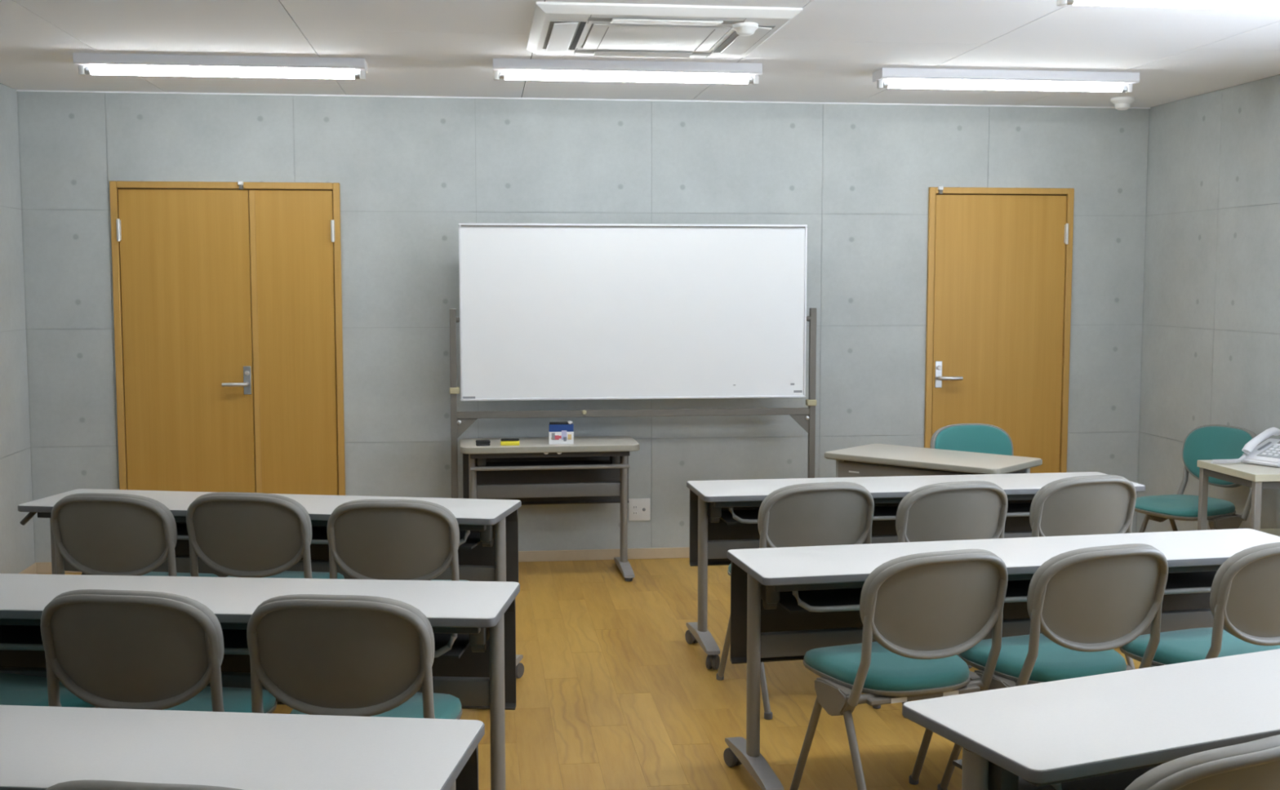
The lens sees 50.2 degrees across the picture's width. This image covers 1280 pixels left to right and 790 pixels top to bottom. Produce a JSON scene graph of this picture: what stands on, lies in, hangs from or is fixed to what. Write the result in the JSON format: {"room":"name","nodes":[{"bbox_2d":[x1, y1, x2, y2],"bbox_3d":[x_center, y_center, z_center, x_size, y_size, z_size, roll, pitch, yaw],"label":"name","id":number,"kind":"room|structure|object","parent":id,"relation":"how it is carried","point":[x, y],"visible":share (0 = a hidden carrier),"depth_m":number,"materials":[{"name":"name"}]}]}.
{"room":"classroom","nodes":[
{"label":"classroom","id":0,"kind":"room"},
{"bbox_2d":[0,83,35,573],"bbox_3d":[-2.644,0.066,2.582,0.120,2.540,8.704,-1,5,-7],"label":"wall","id":1,"kind":"structure","parent":0,"point":[17,553],"depth_m":6.68,"materials":[{"name":"concrete"}]},
{"bbox_2d":[18,563,36,574],"bbox_3d":[-2.585,1.248,2.733,0.008,0.058,8.591,-1,5,-7],"label":"baseboard","id":2,"kind":"structure","parent":1,"relation":"attached to","point":[32,569],"depth_m":6.90,"materials":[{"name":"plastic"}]},
{"bbox_2d":[17,91,1149,562],"bbox_3d":[-0.159,-0.335,7.298,6.170,2.540,0.120,-1,5,-7],"label":"wall","id":3,"kind":"structure","parent":0,"point":[408,171],"depth_m":7.19,"materials":[{"name":"concrete"}]},
{"bbox_2d":[35,562,82,573],"bbox_3d":[-2.881,0.884,7.013,0.432,0.058,0.008,-1,5,-7],"label":"baseboard","id":4,"kind":"structure","parent":3,"relation":"attached to","point":[42,567],"depth_m":6.99,"materials":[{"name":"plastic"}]},
{"bbox_2d":[109,181,345,495],"bbox_3d":[-2.100,-0.088,6.992,1.134,1.999,0.078,-1,5,-7],"label":"door","id":5,"kind":"structure","parent":3,"relation":"in","point":[228,295],"depth_m":7.00,"materials":[{"name":"brown wood"}]},
{"bbox_2d":[16,89,1150,108],"bbox_3d":[-0.151,-1.542,7.130,5.930,0.006,0.012,-1,5,-7],"label":"trim","id":6,"kind":"structure","parent":3,"relation":"attached to","point":[16,90],"depth_m":7.09,"materials":[{"name":"white paint"}]},
{"bbox_2d":[518,547,689,562],"bbox_3d":[0.009,0.855,7.355,3.122,0.058,0.008,-1,5,-7],"label":"baseboard","id":7,"kind":"structure","parent":3,"relation":"attached to","point":[657,553],"depth_m":7.32,"materials":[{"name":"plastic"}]},
{"bbox_2d":[628,498,649,520],"bbox_3d":[-0.003,0.616,7.331,0.116,0.120,0.012,-1,5,-7],"label":"wall outlet","id":8,"kind":"object","parent":3,"relation":"attached to","point":[638,508],"visible":1,"depth_m":7.33,"materials":[{"name":"white plastic"}]},
{"bbox_2d":[924,186,1074,473],"bbox_3d":[1.968,-0.130,7.472,0.815,2.002,0.078,-1,5,-7],"label":"door","id":9,"kind":"structure","parent":3,"relation":"in","point":[1000,260],"depth_m":7.47,"materials":[{"name":"brown wood"}]},
{"bbox_2d":[35,558,1141,789],"bbox_3d":[0.355,1.297,3.092,6.170,0.100,8.840,-1,5,-7],"label":"floor","id":10,"kind":"structure","parent":0,"point":[612,693],"depth_m":4.83,"materials":[{"name":"brown wood"}]},
{"bbox_2d":[0,672,98,708],"bbox_3d":[-1.625,0.814,3.416,0.439,0.807,0.520,3,6,28],"label":"chair","id":11,"kind":"object","parent":10,"relation":"on","point":[19,690],"visible":0.24,"depth_m":3.44,"materials":[{"name":"teal fabric"}]},
{"bbox_2d":[50,493,217,577],"bbox_3d":[-1.718,0.704,4.714,0.439,0.807,0.520,1,5,8],"label":"chair","id":12,"kind":"object","parent":10,"relation":"on","point":[97,534],"visible":0.56,"depth_m":4.49,"materials":[{"name":"plastic"}]},
{"bbox_2d":[141,571,217,577],"bbox_3d":[-1.712,0.660,4.756,0.406,0.047,0.424,1,5,8],"label":"seat cushion","id":13,"kind":"object","parent":12,"relation":"on","point":[151,574],"depth_m":4.86,"materials":[{"name":"teal fabric"}]},
{"bbox_2d":[45,780,242,789],"bbox_3d":[-0.653,0.922,2.152,0.439,0.807,0.520,1,5,7],"label":"chair","id":14,"kind":"object","parent":10,"relation":"on","point":[77,784],"visible":1,"depth_m":1.89,"materials":[{"name":"grey plastic"}]},
{"bbox_2d":[40,589,277,713],"bbox_3d":[-1.145,0.822,3.327,0.439,0.807,0.520,1,5,7],"label":"chair","id":15,"kind":"object","parent":10,"relation":"on","point":[110,649],"visible":0.66,"depth_m":3.10,"materials":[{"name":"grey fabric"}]},
{"bbox_2d":[97,686,275,713],"bbox_3d":[-1.139,0.778,3.369,0.406,0.047,0.424,1,5,7],"label":"seat cushion","id":16,"kind":"object","parent":15,"relation":"on","point":[235,700],"depth_m":3.38,"materials":[{"name":"teal fabric"}]},
{"bbox_2d":[0,705,484,789],"bbox_3d":[-1.203,0.958,2.478,1.800,0.680,0.459,0,5,6],"label":"desk","id":17,"kind":"object","parent":10,"relation":"on","point":[42,748],"visible":1,"depth_m":2.41,"materials":[{"name":"laminate"}]},
{"bbox_2d":[0,573,519,789],"bbox_3d":[-1.236,0.860,3.624,1.800,0.680,0.459,0,5,4],"label":"desk","id":18,"kind":"object","parent":10,"relation":"on","point":[473,624],"visible":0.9,"depth_m":3.59,"materials":[{"name":"laminate"}]},
{"bbox_2d":[0,625,469,658],"bbox_3d":[-1.234,0.644,3.636,1.580,0.008,0.280,0,5,4],"label":"shelf","id":19,"kind":"object","parent":18,"relation":"attached to","point":[16,634],"depth_m":3.60,"materials":[{"name":"grey metal"}]},
{"bbox_2d":[186,492,344,579],"bbox_3d":[-1.276,0.703,4.733,0.439,0.807,0.520,1,5,8],"label":"chair","id":20,"kind":"object","parent":10,"relation":"on","point":[239,535],"visible":0.62,"depth_m":4.51,"materials":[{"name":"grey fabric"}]},
{"bbox_2d":[226,570,344,579],"bbox_3d":[-1.270,0.659,4.775,0.406,0.047,0.424,1,5,8],"label":"seat cushion","id":21,"kind":"object","parent":20,"relation":"on","point":[290,575],"depth_m":4.81,"materials":[{"name":"teal fabric"}]},
{"bbox_2d":[17,488,524,678],"bbox_3d":[-1.366,0.736,5.082,1.812,0.680,0.459,1,5,9],"label":"desk","id":22,"kind":"object","parent":10,"relation":"on","point":[488,548],"visible":0.34,"depth_m":5.07,"materials":[{"name":"white laminate"}]},
{"bbox_2d":[175,523,481,549],"bbox_3d":[-1.355,0.521,5.093,1.580,0.008,0.280,1,5,9],"label":"shelf","id":23,"kind":"object","parent":22,"relation":"attached to","point":[473,540],"depth_m":5.06,"materials":[{"name":"grey metal"}]},
{"bbox_2d":[246,594,462,719],"bbox_3d":[-0.662,0.826,3.282,0.439,0.807,0.520,0,5,5],"label":"chair","id":24,"kind":"object","parent":10,"relation":"on","point":[355,655],"visible":0.73,"depth_m":3.06,"materials":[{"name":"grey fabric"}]},
{"bbox_2d":[289,692,461,719],"bbox_3d":[-0.658,0.782,3.324,0.406,0.047,0.424,0,5,5],"label":"seat cushion","id":25,"kind":"object","parent":24,"relation":"on","point":[446,706],"depth_m":3.32,"materials":[{"name":"teal fabric"}]},
{"bbox_2d":[326,499,468,581],"bbox_3d":[-0.786,0.714,4.594,0.439,0.807,0.520,0,5,3],"label":"chair","id":26,"kind":"object","parent":10,"relation":"on","point":[391,540],"visible":0.48,"depth_m":4.37,"materials":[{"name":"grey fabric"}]},
{"bbox_2d":[431,579,468,581],"bbox_3d":[-0.783,0.670,4.636,0.406,0.047,0.424,0,5,3],"label":"seat cushion","id":27,"kind":"object","parent":26,"relation":"on","point":[432,580],"depth_m":4.78,"materials":[{"name":"teal fabric"}]},
{"bbox_2d":[459,435,639,582],"bbox_3d":[-0.462,0.577,6.931,0.890,0.685,0.450,-1,5,-8],"label":"side table","id":28,"kind":"object","parent":10,"relation":"on","point":[590,469],"visible":0.84,"depth_m":6.93,"materials":[{"name":"beige metal"}]},
{"bbox_2d":[475,440,490,446],"bbox_3d":[-0.775,0.236,6.738,0.070,0.026,0.042,-1,5,-10],"label":"eraser","id":29,"kind":"object","parent":28,"relation":"on","point":[478,442],"visible":1,"depth_m":6.72,"materials":[{"name":"black fabric"}]},
{"bbox_2d":[500,438,519,445],"bbox_3d":[-0.643,0.233,6.753,0.094,0.031,0.044,0,5,-5],"label":"eraser","id":30,"kind":"object","parent":28,"relation":"on","point":[504,442],"visible":1,"depth_m":6.73,"materials":[{"name":"yellow plastic"}]},
{"bbox_2d":[484,460,611,471],"bbox_3d":[-0.467,0.358,6.947,0.670,0.008,0.270,-1,5,-8],"label":"shelf","id":31,"kind":"object","parent":28,"relation":"attached to","point":[488,463],"depth_m":7.00,"materials":[{"name":"grey metal"}]},
{"bbox_2d":[548,421,573,444],"bbox_3d":[-0.393,0.186,6.809,0.122,0.115,0.051,0,5,-5],"label":"box","id":32,"kind":"object","parent":28,"relation":"on","point":[559,433],"visible":1,"depth_m":6.79,"materials":[{"name":"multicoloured cardboard"}]},
{"bbox_2d":[551,432,555,439],"bbox_3d":[-0.431,0.205,6.782,0.016,0.034,0.001,0,5,-5],"label":"print","id":33,"kind":"object","parent":32,"relation":"attached to","point":[553,433],"depth_m":6.78},
{"bbox_2d":[555,435,559,439],"bbox_3d":[-0.413,0.211,6.784,0.020,0.022,0.002,0,5,-5],"label":"print","id":34,"kind":"object","parent":32,"relation":"attached to","point":[557,437],"depth_m":6.78},
{"bbox_2d":[561,430,566,439],"bbox_3d":[-0.377,0.199,6.786,0.026,0.046,0.002,0,5,-5],"label":"print","id":35,"kind":"object","parent":32,"relation":"attached to","point":[563,432],"depth_m":6.79},
{"bbox_2d":[448,222,816,498],"bbox_3d":[-0.021,0.023,6.971,1.884,1.782,0.501,-1,5,-7],"label":"whiteboard","id":36,"kind":"object","parent":10,"relation":"on","point":[548,311],"visible":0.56,"depth_m":6.93,"materials":[{"name":"metal"}]},
{"bbox_2d":[715,481,880,719],"bbox_3d":[0.566,0.685,4.943,0.439,0.807,0.520,-1,5,-17],"label":"chair","id":37,"kind":"object","parent":10,"relation":"on","point":[837,513],"visible":0.51,"depth_m":4.71,"materials":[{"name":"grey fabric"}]},
{"bbox_2d":[789,549,1008,789],"bbox_3d":[0.711,0.785,3.758,0.439,0.807,0.520,-2,5,-21],"label":"chair","id":38,"kind":"object","parent":10,"relation":"on","point":[921,611],"visible":0.98,"depth_m":3.58,"materials":[{"name":"beige plastic"}]},
{"bbox_2d":[804,641,969,691],"bbox_3d":[0.695,0.742,3.797,0.406,0.047,0.424,-2,5,-21],"label":"seat cushion","id":39,"kind":"object","parent":38,"relation":"on","point":[837,666],"depth_m":3.67,"materials":[{"name":"teal fabric"}]},
{"bbox_2d":[684,471,1145,670],"bbox_3d":[1.107,0.696,5.558,1.800,0.680,0.459,-1,5,-8],"label":"desk","id":40,"kind":"object","parent":10,"relation":"on","point":[724,513],"visible":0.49,"depth_m":5.50,"materials":[{"name":"laminate"}]},
{"bbox_2d":[719,502,1031,524],"bbox_3d":[1.103,0.480,5.570,1.580,0.008,0.280,-1,5,-8],"label":"shelf","id":41,"kind":"object","parent":40,"relation":"attached to","point":[880,509],"depth_m":5.58,"materials":[{"name":"grey metal"}]},
{"bbox_2d":[824,444,1042,477],"bbox_3d":[1.334,0.625,6.279,0.880,0.700,0.470,4,6,41],"label":"desk","id":42,"kind":"object","parent":10,"relation":"on","point":[870,460],"visible":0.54,"depth_m":6.17,"materials":[{"name":"beige laminate"}]},
{"bbox_2d":[895,480,1008,718],"bbox_3d":[1.037,0.683,4.961,0.439,0.807,0.520,-2,5,-19],"label":"chair","id":43,"kind":"object","parent":10,"relation":"on","point":[972,509],"visible":0.41,"depth_m":4.72,"materials":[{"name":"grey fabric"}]},
{"bbox_2d":[929,423,1013,455],"bbox_3d":[1.642,0.558,6.433,0.439,0.807,0.520,-1,5,-15],"label":"chair","id":44,"kind":"object","parent":10,"relation":"on","point":[971,437],"visible":0.21,"depth_m":6.59,"materials":[{"name":"teal fabric"}]},
{"bbox_2d":[723,528,1279,789],"bbox_3d":[1.183,0.812,4.186,1.800,0.680,0.459,-1,5,-12],"label":"desk","id":45,"kind":"object","parent":10,"relation":"on","point":[787,603],"visible":0.56,"depth_m":4.13,"materials":[{"name":"laminate"}]},
{"bbox_2d":[777,571,1217,613],"bbox_3d":[1.177,0.597,4.197,1.580,0.008,0.280,-1,5,-12],"label":"shelf","id":46,"kind":"object","parent":45,"relation":"attached to","point":[826,597],"depth_m":4.13,"materials":[{"name":"grey metal"}]},
{"bbox_2d":[967,475,1136,669],"bbox_3d":[1.544,0.670,5.110,0.439,0.807,0.520,-2,5,-19],"label":"chair","id":47,"kind":"object","parent":10,"relation":"on","point":[1095,504],"visible":0.41,"depth_m":4.87,"materials":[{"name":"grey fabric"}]},
{"bbox_2d":[937,543,1168,789],"bbox_3d":[1.164,0.779,3.830,0.439,0.807,0.520,-2,5,-21],"label":"chair","id":48,"kind":"object","parent":10,"relation":"on","point":[1086,604],"visible":0.8,"depth_m":3.63,"materials":[{"name":"beige plastic"}]},
{"bbox_2d":[958,633,1126,682],"bbox_3d":[1.148,0.736,3.870,0.406,0.047,0.424,-2,5,-21],"label":"seat cushion","id":49,"kind":"object","parent":48,"relation":"on","point":[1054,662],"depth_m":3.75,"materials":[{"name":"teal fabric"}]},
{"bbox_2d":[902,648,1279,789],"bbox_3d":[1.410,0.925,2.860,1.800,0.680,0.459,-2,5,-23],"label":"desk","id":50,"kind":"object","parent":10,"relation":"on","point":[1105,731],"visible":1,"depth_m":2.57,"materials":[{"name":"laminate"}]},
{"bbox_2d":[952,759,1158,789],"bbox_3d":[1.398,0.710,2.870,1.580,0.008,0.280,-2,5,-23],"label":"shelf","id":51,"kind":"object","parent":50,"relation":"attached to","point":[1117,781],"depth_m":2.57,"materials":[{"name":"grey metal"}]},
{"bbox_2d":[1133,424,1260,533],"bbox_3d":[2.608,0.556,6.455,0.520,0.807,0.439,-2,5,-25],"label":"chair","id":52,"kind":"object","parent":10,"relation":"on","point":[1211,442],"visible":0.65,"depth_m":6.45,"materials":[{"name":"teal fabric"}]},
{"bbox_2d":[1134,494,1235,517],"bbox_3d":[2.566,0.518,6.432,0.424,0.047,0.406,-2,5,-25],"label":"seat cushion","id":53,"kind":"object","parent":52,"relation":"on","point":[1164,505],"depth_m":6.34,"materials":[{"name":"teal fabric"}]},
{"bbox_2d":[1182,426,1252,484],"bbox_3d":[2.772,0.290,6.508,0.091,0.270,0.407,-2,5,-25],"label":"chair back","id":54,"kind":"object","parent":52,"relation":"on","point":[1202,442],"depth_m":6.55,"materials":[{"name":"teal fabric"}]},
{"bbox_2d":[1119,542,1279,667],"bbox_3d":[1.660,0.774,3.889,0.439,0.807,0.520,-2,5,-23],"label":"chair","id":55,"kind":"object","parent":10,"relation":"on","point":[1245,594],"visible":0.63,"depth_m":3.65,"materials":[{"name":"teal fabric"}]},
{"bbox_2d":[1121,627,1279,665],"bbox_3d":[1.643,0.731,3.928,0.406,0.047,0.424,-2,5,-23],"label":"seat cushion","id":56,"kind":"object","parent":55,"relation":"on","point":[1184,646],"depth_m":3.89,"materials":[{"name":"teal fabric"}]},
{"bbox_2d":[1124,734,1279,789],"bbox_3d":[0.818,0.910,2.296,0.439,0.807,0.520,-2,5,-27],"label":"chair","id":57,"kind":"object","parent":10,"relation":"on","point":[1255,765],"visible":1,"depth_m":2.02,"materials":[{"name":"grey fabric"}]},
{"bbox_2d":[1196,459,1279,537],"bbox_3d":[2.744,0.656,5.914,0.470,0.700,0.460,-1,5,-7],"label":"table","id":58,"kind":"object","parent":10,"relation":"on","point":[1258,477],"visible":0.33,"depth_m":5.83,"materials":[{"name":"beige laminate"}]},
{"bbox_2d":[1210,426,1279,466],"bbox_3d":[2.706,0.226,5.943,0.367,0.148,0.243,-3,6,-32],"label":"telephone","id":59,"kind":"object","parent":58,"relation":"on","point":[1267,453],"visible":1,"depth_m":5.95,"materials":[{"name":"plastic"}]},
{"bbox_2d":[1260,528,1279,537],"bbox_3d":[2.744,0.631,5.912,0.454,0.020,0.444,-1,5,-7],"label":"shelf","id":60,"kind":"object","parent":58,"relation":"attached to","point":[1276,531],"depth_m":6.07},
{"bbox_2d":[0,0,1279,107],"bbox_3d":[0.355,-1.234,2.877,6.170,0.100,8.840,-1,5,-7],"label":"ceiling","id":61,"kind":"structure","parent":0,"point":[831,51],"depth_m":5.47,"materials":[{"name":"white paint"}]},
{"bbox_2d":[72,53,367,79],"bbox_3d":[-1.772,-1.393,5.814,1.190,0.080,0.152,-1,5,-7],"label":"ceiling light","id":62,"kind":"object","parent":61,"relation":"attached to","point":[95,64],"visible":1,"depth_m":5.77,"materials":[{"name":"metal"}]},
{"bbox_2d":[78,65,85,75],"bbox_3d":[-2.349,-1.367,5.747,0.024,0.039,0.032,-1,5,-7],"label":"socket","id":63,"kind":"object","parent":62,"relation":"attached to","point":[82,68],"depth_m":5.73,"materials":[{"name":"white plastic"}]},
{"bbox_2d":[360,70,365,79],"bbox_3d":[-1.195,-1.379,5.884,0.024,0.039,0.032,-1,5,-7],"label":"socket","id":64,"kind":"object","parent":62,"relation":"attached to","point":[362,73],"depth_m":5.87,"materials":[{"name":"white plastic"}]},
{"bbox_2d":[492,57,762,84],"bbox_3d":[-0.055,-1.405,5.957,1.167,0.080,0.152,-1,5,-7],"label":"ceiling light","id":65,"kind":"object","parent":61,"relation":"attached to","point":[506,68],"visible":1,"depth_m":5.91,"materials":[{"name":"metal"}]},
{"bbox_2d":[493,71,498,80],"bbox_3d":[-0.621,-1.379,5.891,0.024,0.039,0.032,-1,5,-7],"label":"socket","id":66,"kind":"object","parent":65,"relation":"attached to","point":[495,73],"depth_m":5.88,"materials":[{"name":"white plastic"}]},
{"bbox_2d":[752,75,759,84],"bbox_3d":[0.511,-1.391,6.025,0.024,0.039,0.032,-1,5,-7],"label":"socket","id":67,"kind":"object","parent":65,"relation":"attached to","point":[755,77],"depth_m":6.01,"materials":[{"name":"white plastic"}]},
{"bbox_2d":[526,1,802,57],"bbox_3d":[0.052,-1.340,5.131,0.920,0.071,0.920,-1,5,-7],"label":"air conditioner","id":68,"kind":"object","parent":61,"relation":"attached to","point":[557,28],"visible":1,"depth_m":4.92,"materials":[{"name":"plastic"}]},
{"bbox_2d":[542,21,586,49],"bbox_3d":[-0.286,-1.339,5.091,0.126,0.003,0.580,-1,5,-7],"label":"vent","id":69,"kind":"object","parent":68,"relation":"attached to","point":[557,35],"depth_m":5.04,"materials":[{"name":"white plastic"}]},
{"bbox_2d":[573,49,711,55],"bbox_3d":[0.011,-1.372,5.472,0.550,0.002,0.060,-1,5,-7],"label":"outlet","id":70,"kind":"object","parent":68,"relation":"attached to","point":[596,52],"depth_m":5.45,"materials":[{"name":"white plastic"}]},
{"bbox_2d":[582,23,730,50],"bbox_3d":[0.052,-1.345,5.131,0.496,0.017,0.496,-1,5,-7],"label":"grille","id":71,"kind":"object","parent":68,"relation":"attached to","point":[595,36],"depth_m":5.09,"materials":[{"name":"plastic"}]},
{"bbox_2d":[587,17,745,23],"bbox_3d":[0.092,-1.314,4.789,0.550,0.002,0.060,-1,5,-7],"label":"outlet","id":72,"kind":"object","parent":68,"relation":"attached to","point":[611,20],"depth_m":4.77,"materials":[{"name":"white plastic"}]},
{"bbox_2d":[713,25,775,53],"bbox_3d":[0.390,-1.346,5.171,0.126,0.003,0.580,-1,5,-7],"label":"outlet","id":73,"kind":"object","parent":68,"relation":"attached to","point":[731,42],"depth_m":5.17,"materials":[{"name":"white plastic"}]},
{"bbox_2d":[872,67,1139,93],"bbox_3d":[1.667,-1.428,6.220,1.205,0.080,0.152,-1,5,-7],"label":"ceiling light","id":74,"kind":"object","parent":61,"relation":"attached to","point":[885,77],"visible":1,"depth_m":6.18,"materials":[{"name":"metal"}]},
{"bbox_2d":[876,80,883,88],"bbox_3d":[1.083,-1.401,6.153,0.024,0.039,0.032,-1,5,-7],"label":"socket","id":75,"kind":"object","parent":74,"relation":"attached to","point":[879,82],"depth_m":6.14,"materials":[{"name":"white plastic"}]},
{"bbox_2d":[1124,84,1132,93],"bbox_3d":[2.251,-1.413,6.291,0.024,0.039,0.032,-1,5,-7],"label":"socket","id":76,"kind":"object","parent":74,"relation":"attached to","point":[1128,87],"depth_m":6.28,"materials":[{"name":"white plastic"}]},
{"bbox_2d":[1110,96,1135,110],"bbox_3d":[2.507,-1.511,7.091,0.120,0.061,0.120,-1,5,-7],"label":"smoke detector","id":77,"kind":"object","parent":61,"relation":"attached to","point":[1123,103],"visible":1,"depth_m":7.06,"materials":[{"name":"white plastic"}]},
{"bbox_2d":[1057,0,1279,9],"bbox_3d":[1.912,-1.269,4.353,1.210,0.080,0.152,-1,5,-7],"label":"ceiling light","id":78,"kind":"object","parent":61,"relation":"attached to","point":[1217,4],"visible":1,"depth_m":4.32,"materials":[{"name":"plastic"}]},
{"bbox_2d":[1057,0,1066,6],"bbox_3d":[1.325,-1.243,4.285,0.024,0.039,0.032,-1,5,-7],"label":"socket","id":79,"kind":"object","parent":78,"relation":"attached to","point":[1060,2],"depth_m":4.27,"materials":[{"name":"white plastic"}]},
{"bbox_2d":[1136,74,1279,533],"bbox_3d":[3.364,0.005,3.292,0.120,2.540,8.704,-1,5,-7],"label":"wall","id":80,"kind":"structure","parent":0,"point":[1211,336],"depth_m":6.87,"materials":[{"name":"concrete"}]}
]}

